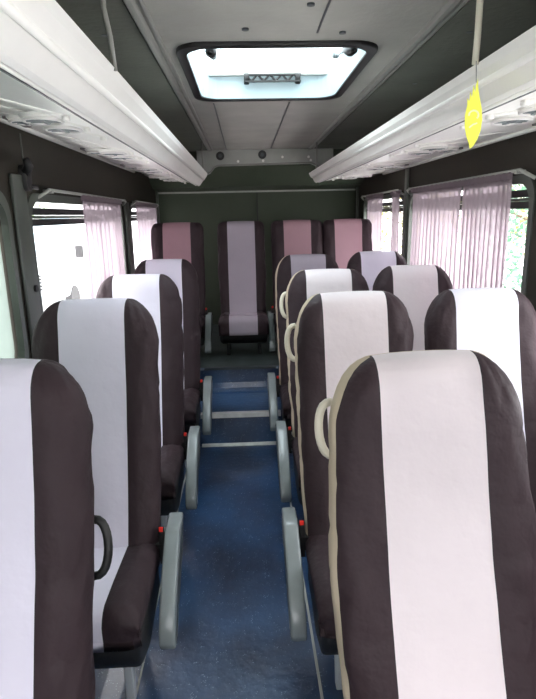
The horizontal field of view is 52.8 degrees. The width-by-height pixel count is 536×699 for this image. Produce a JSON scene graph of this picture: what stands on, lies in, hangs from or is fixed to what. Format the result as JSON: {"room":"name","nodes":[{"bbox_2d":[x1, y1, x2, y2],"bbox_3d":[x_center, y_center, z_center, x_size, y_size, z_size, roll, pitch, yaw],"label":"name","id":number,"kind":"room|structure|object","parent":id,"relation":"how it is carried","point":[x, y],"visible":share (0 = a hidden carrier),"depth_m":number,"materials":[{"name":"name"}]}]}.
{"room":"vehicle interior","nodes":[
{"label":"vehicle interior","id":0,"kind":"room"},
{"bbox_2d":[0,122,156,357],"bbox_3d":[-0.984,-0.032,2.321,0.055,2.200,6.900,-2,14,-2],"label":"wall","id":1,"kind":"structure","parent":0,"point":[55,166],"depth_m":2.51,"materials":[{"name":"plastic"}]},
{"bbox_2d":[0,191,28,358],"bbox_3d":[-0.944,-0.079,1.398,0.051,0.701,1.376,-2,14,-2],"label":"window","id":2,"kind":"structure","parent":1,"relation":"in","point":[7,350],"depth_m":2.02,"materials":[{"name":"clear glass"}]},
{"bbox_2d":[19,133,23,161],"bbox_3d":[-0.970,-0.760,2.136,0.004,0.180,0.010,-2,14,-2],"label":"trim","id":3,"kind":"structure","parent":1,"relation":"attached to","point":[19,133],"depth_m":2.12,"materials":[{"name":"black plastic"}]},
{"bbox_2d":[8,173,40,358],"bbox_3d":[-0.942,0.156,2.264,0.014,1.700,0.125,-2,14,-2],"label":"trim","id":4,"kind":"structure","parent":1,"relation":"attached to","point":[18,194],"depth_m":2.11,"materials":[{"name":"grey plastic"}]},
{"bbox_2d":[18,157,38,190],"bbox_3d":[-0.938,-0.685,2.117,0.061,0.122,0.113,-2,14,-2],"label":"anchor","id":5,"kind":"object","parent":1,"relation":"attached to","point":[25,169],"visible":0.85,"depth_m":2.09,"materials":[{"name":"black plastic"}]},
{"bbox_2d":[34,285,38,291],"bbox_3d":[-0.939,-0.247,2.187,0.010,0.027,0.028,-2,14,-2],"label":"anchor","id":6,"kind":"object","parent":1,"relation":"attached to","point":[36,288],"visible":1,"depth_m":2.18,"materials":[{"name":"black plastic"}]},
{"bbox_2d":[27,188,127,314],"bbox_3d":[-1.001,-0.511,3.089,0.085,0.724,1.789,-2,14,-2],"label":"window","id":7,"kind":"structure","parent":1,"relation":"in","point":[33,197],"depth_m":2.49,"materials":[{"name":"grey metal"}]},
{"bbox_2d":[81,195,124,297],"bbox_3d":[-0.976,-0.564,3.308,0.030,0.713,0.910,-2,14,-2],"label":"curtain","id":8,"kind":"object","parent":7,"relation":"hanging from","point":[102,216],"visible":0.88,"depth_m":3.18,"materials":[{"name":"pink fabric"}]},
{"bbox_2d":[0,0,207,185],"bbox_3d":[-0.683,-0.797,1.876,0.560,0.154,5.880,-2,14,-2],"label":"luggage rack","id":9,"kind":"object","parent":1,"relation":"attached to","point":[56,86],"visible":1,"depth_m":1.36,"materials":[{"name":"white plastic"}]},
{"bbox_2d":[8,118,34,125],"bbox_3d":[-0.810,-0.754,1.788,0.096,0.012,0.096,-2,14,-2],"label":"air vent","id":10,"kind":"object","parent":9,"relation":"attached to","point":[16,121],"depth_m":1.78,"materials":[{"name":"grey plastic"}]},
{"bbox_2d":[21,116,64,125],"bbox_3d":[-0.676,-0.689,1.625,0.124,0.013,0.124,-2,14,-2],"label":"air vent","id":11,"kind":"object","parent":9,"relation":"attached to","point":[36,120],"depth_m":1.60,"materials":[{"name":"grey plastic"}]},
{"bbox_2d":[43,125,82,133],"bbox_3d":[-0.679,-0.729,1.790,0.124,0.013,0.124,-2,14,-2],"label":"air vent","id":12,"kind":"object","parent":9,"relation":"attached to","point":[62,129],"depth_m":1.77,"materials":[{"name":"grey plastic"}]},
{"bbox_2d":[86,151,99,154],"bbox_3d":[-0.848,-0.971,2.661,0.096,0.012,0.096,-2,14,-2],"label":"air vent","id":13,"kind":"object","parent":9,"relation":"attached to","point":[88,152],"depth_m":2.63,"materials":[{"name":"grey plastic"}]},
{"bbox_2d":[100,151,126,155],"bbox_3d":[-0.715,-0.905,2.497,0.124,0.013,0.124,-2,14,-2],"label":"air vent","id":14,"kind":"object","parent":9,"relation":"attached to","point":[106,153],"depth_m":2.46,"materials":[{"name":"grey plastic"}]},
{"bbox_2d":[110,156,134,159],"bbox_3d":[-0.717,-0.946,2.663,0.124,0.013,0.124,-2,14,-2],"label":"air vent","id":15,"kind":"object","parent":9,"relation":"attached to","point":[111,157],"depth_m":2.64,"materials":[{"name":"grey plastic"}]},
{"bbox_2d":[137,168,156,170],"bbox_3d":[-0.753,-1.122,3.370,0.124,0.013,0.124,-2,14,-2],"label":"air vent","id":16,"kind":"object","parent":9,"relation":"attached to","point":[139,169],"depth_m":3.33,"materials":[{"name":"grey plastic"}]},
{"bbox_2d":[143,171,161,172],"bbox_3d":[-0.755,-1.163,3.535,0.124,0.013,0.124,-2,14,-2],"label":"air vent","id":17,"kind":"object","parent":9,"relation":"attached to","point":[143,171],"depth_m":3.51,"materials":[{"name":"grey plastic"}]},
{"bbox_2d":[123,202,133,273],"bbox_3d":[-1.021,-0.280,4.145,0.018,1.640,0.140,-2,14,-2],"label":"trim","id":18,"kind":"structure","parent":1,"relation":"attached to","point":[126,209],"depth_m":3.98,"materials":[{"name":"grey plastic"}]},
{"bbox_2d":[55,0,206,151],"bbox_3d":[-0.682,-0.996,1.744,0.565,0.004,6.220,-2,14,-2],"label":"ceiling panel","id":19,"kind":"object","parent":1,"relation":"attached to","point":[136,62],"depth_m":1.95,"materials":[{"name":"fabric"}]},
{"bbox_2d":[129,200,158,270],"bbox_3d":[-1.075,-0.930,4.777,0.085,0.724,1.289,-2,14,-2],"label":"window","id":20,"kind":"structure","parent":1,"relation":"in","point":[132,218],"depth_m":4.20,"materials":[{"name":"grey metal"}]},
{"bbox_2d":[135,202,157,262],"bbox_3d":[-1.038,-0.922,4.751,0.028,0.713,1.054,-2,14,-2],"label":"curtain","id":21,"kind":"object","parent":20,"relation":"hanging from","point":[146,213],"visible":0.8,"depth_m":4.55,"materials":[{"name":"fabric"}]},
{"bbox_2d":[155,191,159,222],"bbox_3d":[-1.090,-0.938,5.505,0.020,1.300,0.060,-2,14,-2],"label":"trim","id":22,"kind":"structure","parent":1,"relation":"attached to","point":[156,192],"depth_m":5.37,"materials":[{"name":"black plastic"}]},
{"bbox_2d":[95,325,343,698],"bbox_3d":[0.066,0.777,2.542,2.110,0.480,6.850,-2,14,-2],"label":"floor","id":23,"kind":"structure","parent":0,"point":[234,641],"depth_m":2.36,"materials":[{"name":"blue carpet"}]},
{"bbox_2d":[0,358,112,698],"bbox_3d":[-0.561,0.704,1.052,0.529,1.247,0.727,-2,14,-2],"label":"seat","id":24,"kind":"object","parent":23,"relation":"on","point":[48,519],"visible":1,"depth_m":1.14,"materials":[{"name":"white fabric"}]},
{"bbox_2d":[31,298,183,698],"bbox_3d":[-0.566,0.505,1.808,0.530,1.267,0.729,-2,14,-2],"label":"seat","id":25,"kind":"object","parent":23,"relation":"on","point":[109,346],"visible":0.7,"depth_m":1.89,"materials":[{"name":"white fabric"}]},
{"bbox_2d":[93,543,159,652],"bbox_3d":[-0.590,0.767,1.717,0.436,0.145,0.422,-2,10,-2],"label":"seat cushion","id":26,"kind":"object","parent":25,"relation":"on","point":[123,599],"depth_m":1.61,"materials":[{"name":"brown fabric"}]},
{"bbox_2d":[96,274,199,530],"bbox_3d":[-0.606,0.303,2.623,0.521,1.267,0.723,-2,14,-2],"label":"seat","id":27,"kind":"object","parent":23,"relation":"on","point":[158,293],"visible":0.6,"depth_m":2.71,"materials":[{"name":"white fabric"}]},
{"bbox_2d":[161,444,183,499],"bbox_3d":[-0.631,0.564,2.532,0.436,0.144,0.421,-2,10,-2],"label":"seat cushion","id":28,"kind":"object","parent":27,"relation":"on","point":[172,455],"depth_m":2.45,"materials":[{"name":"brown fabric"}]},
{"bbox_2d":[136,474,185,697],"bbox_3d":[-0.443,1.142,1.858,0.006,0.004,3.890,-2,14,-2],"label":"trim","id":29,"kind":"structure","parent":23,"relation":"on","point":[185,474],"depth_m":1.95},
{"bbox_2d":[134,259,212,467],"bbox_3d":[-0.630,0.091,3.455,0.521,1.277,0.720,-2,14,-2],"label":"seat","id":30,"kind":"object","parent":23,"relation":"on","point":[182,272],"visible":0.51,"depth_m":3.54,"materials":[{"name":"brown fabric"}]},
{"bbox_2d":[184,388,200,423],"bbox_3d":[-0.653,0.347,3.364,0.436,0.144,0.422,-2,10,-2],"label":"seat cushion","id":31,"kind":"object","parent":30,"relation":"on","point":[192,396],"depth_m":3.24,"materials":[{"name":"brown fabric"}]},
{"bbox_2d":[151,222,212,352],"bbox_3d":[-0.730,-0.499,4.492,0.498,1.083,0.590,-2,14,-2],"label":"seat","id":32,"kind":"object","parent":23,"relation":"on","point":[175,240],"visible":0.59,"depth_m":4.55,"materials":[{"name":"fabric"}]},
{"bbox_2d":[200,314,204,337],"bbox_3d":[-0.744,-0.191,4.452,0.436,0.179,0.362,-2,10,-2],"label":"seat cushion","id":33,"kind":"object","parent":32,"relation":"on","point":[202,316],"depth_m":4.39,"materials":[{"name":"fabric"}]},
{"bbox_2d":[202,441,275,446],"bbox_3d":[-0.182,0.658,3.752,0.550,0.016,0.024,-2,14,-2],"label":"trim","id":34,"kind":"structure","parent":23,"relation":"on","point":[267,442],"depth_m":3.75,"materials":[{"name":"metal"}]},
{"bbox_2d":[204,364,275,370],"bbox_3d":[-0.212,0.137,4.158,0.550,0.021,0.044,-2,14,-2],"label":"trim","id":35,"kind":"structure","parent":23,"relation":"attached to","point":[264,366],"depth_m":4.14,"materials":[{"name":"grey plastic"}]},
{"bbox_2d":[200,410,280,418],"bbox_3d":[-0.187,0.446,3.722,0.550,0.031,0.042,-2,14,-2],"label":"trim","id":36,"kind":"structure","parent":23,"relation":"attached to","point":[259,413],"depth_m":3.70,"materials":[{"name":"metal"}]},
{"bbox_2d":[217,221,268,354],"bbox_3d":[-0.216,-0.526,4.559,0.419,1.083,0.588,-2,14,-2],"label":"seat","id":37,"kind":"object","parent":23,"relation":"on","point":[243,318],"visible":1,"depth_m":4.62,"materials":[{"name":"fabric"}]},
{"bbox_2d":[218,311,268,336],"bbox_3d":[-0.204,-0.219,4.521,0.402,0.179,0.361,-2,10,-2],"label":"seat cushion","id":38,"kind":"object","parent":37,"relation":"on","point":[230,323],"depth_m":4.36,"materials":[{"name":"fabric"}]},
{"bbox_2d":[267,220,322,351],"bbox_3d":[0.240,-0.527,4.527,0.498,1.083,0.587,-2,14,-2],"label":"seat","id":39,"kind":"object","parent":23,"relation":"on","point":[288,237],"visible":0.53,"depth_m":4.58,"materials":[{"name":"fabric"}]},
{"bbox_2d":[274,313,276,336],"bbox_3d":[0.275,-0.222,4.488,0.436,0.180,0.363,-2,10,-2],"label":"seat cushion","id":40,"kind":"object","parent":39,"relation":"on","point":[275,322],"depth_m":4.47,"materials":[{"name":"fabric"}]},
{"bbox_2d":[267,254,338,430],"bbox_3d":[0.253,0.060,3.486,0.523,1.287,0.726,-2,14,-2],"label":"seat","id":41,"kind":"object","parent":23,"relation":"on","point":[289,265],"visible":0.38,"depth_m":3.57,"materials":[{"name":"fabric"}]},
{"bbox_2d":[279,383,290,418],"bbox_3d":[0.301,0.310,3.396,0.436,0.142,0.423,-2,10,-2],"label":"seat cushion","id":42,"kind":"object","parent":41,"relation":"on","point":[283,387],"depth_m":3.24,"materials":[{"name":"fabric"}]},
{"bbox_2d":[290,502,323,698],"bbox_3d":[0.174,1.123,1.880,0.009,0.005,3.890,-2,14,-2],"label":"trim","id":43,"kind":"structure","parent":23,"relation":"on","point":[305,594],"depth_m":2.00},
{"bbox_2d":[276,269,368,505],"bbox_3d":[0.299,0.269,2.686,0.521,1.267,0.723,-2,14,-2],"label":"seat","id":44,"kind":"object","parent":23,"relation":"on","point":[304,284],"visible":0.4,"depth_m":2.77,"materials":[{"name":"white fabric"}]},
{"bbox_2d":[292,437,300,490],"bbox_3d":[0.347,0.528,2.597,0.436,0.144,0.420,-2,10,-2],"label":"seat cushion","id":45,"kind":"object","parent":44,"relation":"on","point":[295,448],"depth_m":2.58,"materials":[{"name":"brown fabric"}]},
{"bbox_2d":[322,219,372,268],"bbox_3d":[0.700,-0.541,4.542,0.433,1.083,0.585,-2,14,-2],"label":"seat","id":46,"kind":"object","parent":23,"relation":"on","point":[342,238],"visible":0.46,"depth_m":4.60,"materials":[{"name":"fabric"}]},
{"bbox_2d":[282,291,413,689],"bbox_3d":[0.308,0.478,1.850,0.532,1.276,0.720,-2,14,-2],"label":"seat","id":47,"kind":"object","parent":23,"relation":"on","point":[334,330],"visible":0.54,"depth_m":1.93,"materials":[{"name":"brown fabric"}]},
{"bbox_2d":[305,535,335,638],"bbox_3d":[0.358,0.737,1.762,0.436,0.143,0.420,-3,10,-2],"label":"seat cushion","id":48,"kind":"object","parent":47,"relation":"on","point":[316,546],"depth_m":1.67,"materials":[{"name":"brown fabric"}]},
{"bbox_2d":[347,251,406,290],"bbox_3d":[0.760,0.040,3.503,0.428,1.297,0.718,-2,14,-2],"label":"seat","id":49,"kind":"object","parent":23,"relation":"on","point":[369,264],"visible":0.16,"depth_m":3.59,"materials":[{"name":"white fabric"}]},
{"bbox_2d":[372,265,452,350],"bbox_3d":[0.785,0.249,2.701,0.438,1.277,0.721,-2,14,-2],"label":"seat","id":50,"kind":"object","parent":23,"relation":"on","point":[416,286],"visible":0.25,"depth_m":2.79,"materials":[{"name":"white fabric"}]},
{"bbox_2d":[314,350,535,698],"bbox_3d":[0.369,0.680,1.105,0.558,1.247,0.717,-3,14,-2],"label":"seat","id":51,"kind":"object","parent":23,"relation":"on","point":[432,534],"visible":1,"depth_m":1.19,"materials":[{"name":"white fabric"}]},
{"bbox_2d":[424,288,535,512],"bbox_3d":[0.817,0.462,1.867,0.442,1.267,0.723,-2,14,-2],"label":"seat","id":52,"kind":"object","parent":23,"relation":"on","point":[499,324],"visible":0.39,"depth_m":1.96,"materials":[{"name":"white fabric"}]},
{"bbox_2d":[158,190,354,324],"bbox_3d":[-0.099,-0.888,5.679,2.110,2.200,0.050,-2,14,-2],"label":"wall","id":53,"kind":"structure","parent":0,"point":[209,210],"depth_m":5.53,"materials":[{"name":"green plastic"}]},
{"bbox_2d":[148,149,363,191],"bbox_3d":[-0.102,-1.690,5.130,2.010,0.320,0.629,-2,14,-2],"label":"trim","id":54,"kind":"structure","parent":53,"relation":"attached to","point":[289,176],"depth_m":5.08,"materials":[{"name":"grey plastic"}]},
{"bbox_2d":[158,189,355,193],"bbox_3d":[-0.112,-1.606,5.468,2.010,0.025,0.012,-2,14,-2],"label":"trim","id":55,"kind":"structure","parent":53,"relation":"attached to","point":[308,189],"depth_m":5.46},
{"bbox_2d":[135,0,460,149],"bbox_3d":[0.026,-1.110,2.072,2.110,0.030,6.950,-2,14,-2],"label":"ceiling","id":56,"kind":"structure","parent":0,"point":[391,25],"depth_m":1.73,"materials":[{"name":"plastic"}]},
{"bbox_2d":[101,0,117,70],"bbox_3d":[-0.389,-0.789,1.306,0.021,0.207,0.038,1,14,9],"label":"cord","id":57,"kind":"object","parent":56,"relation":"hanging from","point":[103,2],"visible":1,"depth_m":1.31,"materials":[{"name":"grey plastic"}]},
{"bbox_2d":[123,0,212,150],"bbox_3d":[-0.369,-0.990,1.713,0.054,0.014,6.130,-2,14,-2],"label":"trim","id":58,"kind":"structure","parent":56,"relation":"attached to","point":[131,5],"depth_m":1.90,"materials":[{"name":"grey plastic"}]},
{"bbox_2d":[213,103,226,149],"bbox_3d":[-0.320,-1.499,3.729,0.006,0.003,1.980,-2,14,-2],"label":"trim","id":59,"kind":"structure","parent":56,"relation":"attached to","point":[213,103],"depth_m":3.34,"materials":[{"name":"grey plastic"}]},
{"bbox_2d":[196,148,332,174],"bbox_3d":[-0.024,-1.658,4.772,1.200,0.211,0.086,-2,14,-2],"label":"roof beam","id":60,"kind":"structure","parent":56,"relation":"attached to","point":[212,159],"depth_m":4.74,"materials":[{"name":"grey plastic"}]},
{"bbox_2d":[216,152,223,159],"bbox_3d":[-0.418,-1.689,4.713,0.072,0.072,0.012,-2,14,-2],"label":"socket","id":61,"kind":"object","parent":60,"relation":"attached to","point":[219,155],"depth_m":4.71,"materials":[{"name":"black plastic"}]},
{"bbox_2d":[258,150,265,158],"bbox_3d":[-0.050,-1.705,4.725,0.072,0.072,0.012,-2,14,-2],"label":"socket","id":62,"kind":"object","parent":60,"relation":"attached to","point":[261,153],"depth_m":4.72,"materials":[{"name":"black plastic"}]},
{"bbox_2d":[176,40,377,101],"bbox_3d":[0.016,-1.179,2.224,0.705,0.145,0.910,-2,14,-2],"label":"roof hatch","id":63,"kind":"object","parent":56,"relation":"attached to","point":[252,85],"visible":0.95,"depth_m":2.57,"materials":[{"name":"black plastic"}]},
{"bbox_2d":[271,0,330,147],"bbox_3d":[0.156,-1.011,1.731,0.006,0.003,6.130,-2,14,-2],"label":"trim","id":64,"kind":"structure","parent":56,"relation":"attached to","point":[329,1],"depth_m":1.66,"materials":[{"name":"grey plastic"}]},
{"bbox_2d":[307,2,314,6],"bbox_3d":[0.118,-0.947,1.482,0.022,0.005,0.021,-2,14,-2],"label":"stud","id":65,"kind":"object","parent":56,"relation":"attached to","point":[309,4],"visible":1,"depth_m":1.48,"materials":[{"name":"grey plastic"}]},
{"bbox_2d":[316,142,317,167],"bbox_3d":[0.385,-1.543,4.274,0.016,0.210,0.012,-2,14,-2],"label":"cord","id":66,"kind":"object","parent":56,"relation":"hanging from","point":[316,142],"visible":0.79,"depth_m":4.27,"materials":[{"name":"grey plastic"}]},
{"bbox_2d":[309,0,468,149],"bbox_3d":[0.510,-1.016,1.745,0.054,0.014,6.130,-2,14,-2],"label":"trim","id":67,"kind":"structure","parent":56,"relation":"attached to","point":[451,7],"depth_m":1.97,"materials":[{"name":"grey"}]},
{"bbox_2d":[472,0,483,64],"bbox_3d":[0.502,-0.797,1.281,0.022,0.216,0.032,-2,14,-2],"label":"cord","id":68,"kind":"object","parent":56,"relation":"hanging from","point":[479,3],"visible":1,"depth_m":1.29,"materials":[{"name":"beige plastic"}]},
{"bbox_2d":[464,61,481,148],"bbox_3d":[0.505,-0.598,1.324,0.044,0.201,0.011,-2,14,-2],"label":"tag","id":69,"kind":"object","parent":68,"relation":"hanging from","point":[473,114],"visible":1,"depth_m":1.33,"materials":[{"name":"yellow"}]},
{"bbox_2d":[468,110,478,127],"bbox_3d":[0.505,-0.567,1.329,0.027,0.042,0.004,-2,14,-2],"label":"print","id":70,"kind":"object","parent":69,"relation":"attached to","point":[473,115],"depth_m":1.33,"materials":[{"name":"beige"}]},
{"bbox_2d":[355,131,535,310],"bbox_3d":[1.079,-0.094,2.396,0.055,2.200,6.900,-2,14,-2],"label":"wall","id":71,"kind":"structure","parent":0,"point":[517,152],"depth_m":2.63,"materials":[{"name":"plastic"}]},
{"bbox_2d":[356,187,358,218],"bbox_3d":[0.901,-0.978,5.500,0.020,1.300,0.060,-2,14,-2],"label":"trim","id":72,"kind":"structure","parent":71,"relation":"attached to","point":[357,188],"depth_m":5.36,"materials":[{"name":"black plastic"}]},
{"bbox_2d":[361,189,403,254],"bbox_3d":[0.950,-0.932,4.551,0.085,0.754,1.379,-2,14,-2],"label":"window","id":73,"kind":"structure","parent":71,"relation":"in","point":[388,208],"depth_m":4.31,"materials":[{"name":"grey metal"}]},
{"bbox_2d":[366,193,383,250],"bbox_3d":[0.909,-0.954,4.653,0.028,0.743,0.594,-2,14,-2],"label":"curtain","id":74,"kind":"object","parent":73,"relation":"hanging from","point":[375,202],"visible":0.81,"depth_m":4.55,"materials":[{"name":"pink fabric"}]},
{"bbox_2d":[390,190,400,251],"bbox_3d":[0.937,-0.798,4.024,0.028,0.743,0.248,-2,14,-2],"label":"curtain","id":75,"kind":"object","parent":73,"relation":"hanging from","point":[395,195],"visible":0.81,"depth_m":3.97,"materials":[{"name":"fabric"}]},
{"bbox_2d":[402,168,409,260],"bbox_3d":[0.978,-0.393,3.932,0.016,1.880,0.060,-2,14,-2],"label":"trim","id":76,"kind":"structure","parent":71,"relation":"attached to","point":[407,170],"depth_m":3.78,"materials":[{"name":"grey plastic"}]},
{"bbox_2d":[309,25,535,182],"bbox_3d":[0.765,-0.843,1.928,0.560,0.149,5.880,-2,14,-2],"label":"luggage rack","id":77,"kind":"object","parent":71,"relation":"attached to","point":[433,128],"visible":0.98,"depth_m":1.78,"materials":[{"name":"white plastic"}]},
{"bbox_2d":[346,176,361,177],"bbox_3d":[0.663,-1.330,4.154,0.124,0.011,0.124,-2,14,-2],"label":"air vent","id":78,"kind":"object","parent":77,"relation":"attached to","point":[346,176],"depth_m":4.14,"materials":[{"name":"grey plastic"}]},
{"bbox_2d":[366,168,385,169],"bbox_3d":[0.690,-1.153,3.446,0.124,0.011,0.124,-2,14,-2],"label":"air vent","id":79,"kind":"object","parent":77,"relation":"attached to","point":[366,168],"depth_m":3.42,"materials":[{"name":"grey plastic"}]},
{"bbox_2d":[373,165,393,167],"bbox_3d":[0.702,-1.113,3.281,0.124,0.011,0.124,-2,14,-2],"label":"air vent","id":80,"kind":"object","parent":77,"relation":"attached to","point":[374,166],"depth_m":3.25,"materials":[{"name":"grey plastic"}]},
{"bbox_2d":[390,165,403,167],"bbox_3d":[0.825,-1.171,3.458,0.096,0.011,0.096,-2,14,-2],"label":"air vent","id":81,"kind":"object","parent":77,"relation":"attached to","point":[395,166],"depth_m":3.42,"materials":[{"name":"grey plastic"}]},
{"bbox_2d":[407,151,433,155],"bbox_3d":[0.728,-0.936,2.574,0.124,0.011,0.124,-2,14,-2],"label":"air vent","id":82,"kind":"object","parent":77,"relation":"attached to","point":[414,153],"depth_m":2.56,"materials":[{"name":"grey plastic"}]},
{"bbox_2d":[419,146,447,150],"bbox_3d":[0.740,-0.896,2.409,0.124,0.011,0.124,-2,14,-2],"label":"air vent","id":83,"kind":"object","parent":77,"relation":"attached to","point":[422,148],"depth_m":2.38,"materials":[{"name":"grey plastic"}]},
{"bbox_2d":[438,148,458,152],"bbox_3d":[0.863,-0.954,2.586,0.096,0.011,0.096,-2,14,-2],"label":"air vent","id":84,"kind":"object","parent":77,"relation":"attached to","point":[449,149],"depth_m":2.56,"materials":[{"name":"grey plastic"}]},
{"bbox_2d":[490,116,532,125],"bbox_3d":[0.766,-0.720,1.701,0.124,0.011,0.124,-2,14,-2],"label":"air vent","id":85,"kind":"object","parent":77,"relation":"attached to","point":[498,120],"depth_m":1.68,"materials":[{"name":"grey plastic"}]},
{"bbox_2d":[518,107,535,115],"bbox_3d":[0.778,-0.679,1.536,0.124,0.011,0.124,-2,14,-2],"label":"air vent","id":86,"kind":"object","parent":77,"relation":"attached to","point":[522,111],"depth_m":1.53,"materials":[{"name":"grey plastic"}]},
{"bbox_2d":[315,0,535,148],"bbox_3d":[0.792,-1.040,1.798,0.505,0.004,6.220,-2,14,-2],"label":"ceiling panel","id":87,"kind":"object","parent":71,"relation":"attached to","point":[447,54],"depth_m":2.06,"materials":[{"name":"fabric"}]},
{"bbox_2d":[406,168,535,295],"bbox_3d":[1.019,-0.544,2.988,0.085,0.754,1.676,-2,14,-2],"label":"window","id":88,"kind":"structure","parent":71,"relation":"in","point":[519,195],"depth_m":2.22,"materials":[{"name":"grey metal"}]},
{"bbox_2d":[410,180,462,288],"bbox_3d":[0.973,-0.601,3.232,0.030,0.743,0.857,-2,14,-2],"label":"curtain","id":89,"kind":"object","parent":88,"relation":"hanging from","point":[436,208],"visible":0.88,"depth_m":3.11,"materials":[{"name":"pink fabric"}]},
{"bbox_2d":[456,172,512,288],"bbox_3d":[1.002,-0.435,2.563,0.030,0.743,0.524,-2,14,-2],"label":"curtain","id":90,"kind":"object","parent":88,"relation":"hanging from","point":[486,201],"visible":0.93,"depth_m":2.50,"materials":[{"name":"pink fabric"}]},
{"label":"outside","id":91,"kind":"structure","parent":0,"visible":0},
{"bbox_2d":[42,235,525,311],"bbox_3d":[-0.378,-0.129,10.265,80.000,0.100,80.000,-2,14,-2],"label":"ground","id":92,"kind":"structure","parent":91,"point":[84,293],"depth_m":25.45,"materials":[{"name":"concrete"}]},
{"bbox_2d":[32,202,55,215],"bbox_3d":[-10.381,-5.547,21.886,3.770,5.199,3.845,-2,14,-2],"label":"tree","id":93,"kind":"object","parent":92,"relation":"on","point":[38,202],"visible":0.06,"depth_m":22.09,"materials":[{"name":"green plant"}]},
{"bbox_2d":[33,202,83,218],"bbox_3d":[-13.711,-6.236,27.706,11.600,3.850,6.700,-2,14,-2],"label":"building","id":94,"kind":"structure","parent":92,"relation":"on","point":[58,206],"depth_m":24.78,"materials":[{"name":"grey plastic"}]},
{"bbox_2d":[33,224,89,301],"bbox_3d":[-5.928,-2.447,15.066,2.440,2.299,5.300,-2,14,-2],"label":"van","id":95,"kind":"object","parent":92,"relation":"on","point":[61,250],"visible":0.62,"depth_m":13.52,"materials":[{"name":"white paint"}]},
{"bbox_2d":[75,245,83,257],"bbox_3d":[-4.755,-2.471,13.616,0.200,0.300,0.100,-2,14,-2],"label":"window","id":96,"kind":"structure","parent":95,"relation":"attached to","point":[79,252],"depth_m":13.57,"materials":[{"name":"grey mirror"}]},
{"bbox_2d":[381,192,461,252],"bbox_3d":[4.504,-4.309,16.164,3.852,4.962,3.789,-2,14,-2],"label":"tree","id":97,"kind":"object","parent":92,"relation":"on","point":[383,213],"visible":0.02,"depth_m":16.54,"materials":[{"name":"green plant"}]},
{"bbox_2d":[503,184,528,290],"bbox_3d":[4.555,-1.725,8.627,2.728,3.595,2.667,-2,14,-2],"label":"tree","id":98,"kind":"object","parent":92,"relation":"on","point":[518,277],"visible":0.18,"depth_m":8.47,"materials":[{"name":"green plant"}]},
{"bbox_2d":[509,184,526,249],"bbox_3d":[8.968,-4.107,14.830,4.376,5.035,4.460,-2,14,-2],"label":"tree","id":99,"kind":"object","parent":92,"relation":"on","point":[518,184],"visible":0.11,"depth_m":15.54,"materials":[{"name":"green plant"}]},
{"bbox_2d":[509,184,527,254],"bbox_3d":[6.344,-2.889,10.915,3.218,4.672,3.262,-2,14,-2],"label":"tree","id":100,"kind":"object","parent":92,"relation":"on","point":[522,210],"visible":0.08,"depth_m":11.53,"materials":[{"name":"green plant"}]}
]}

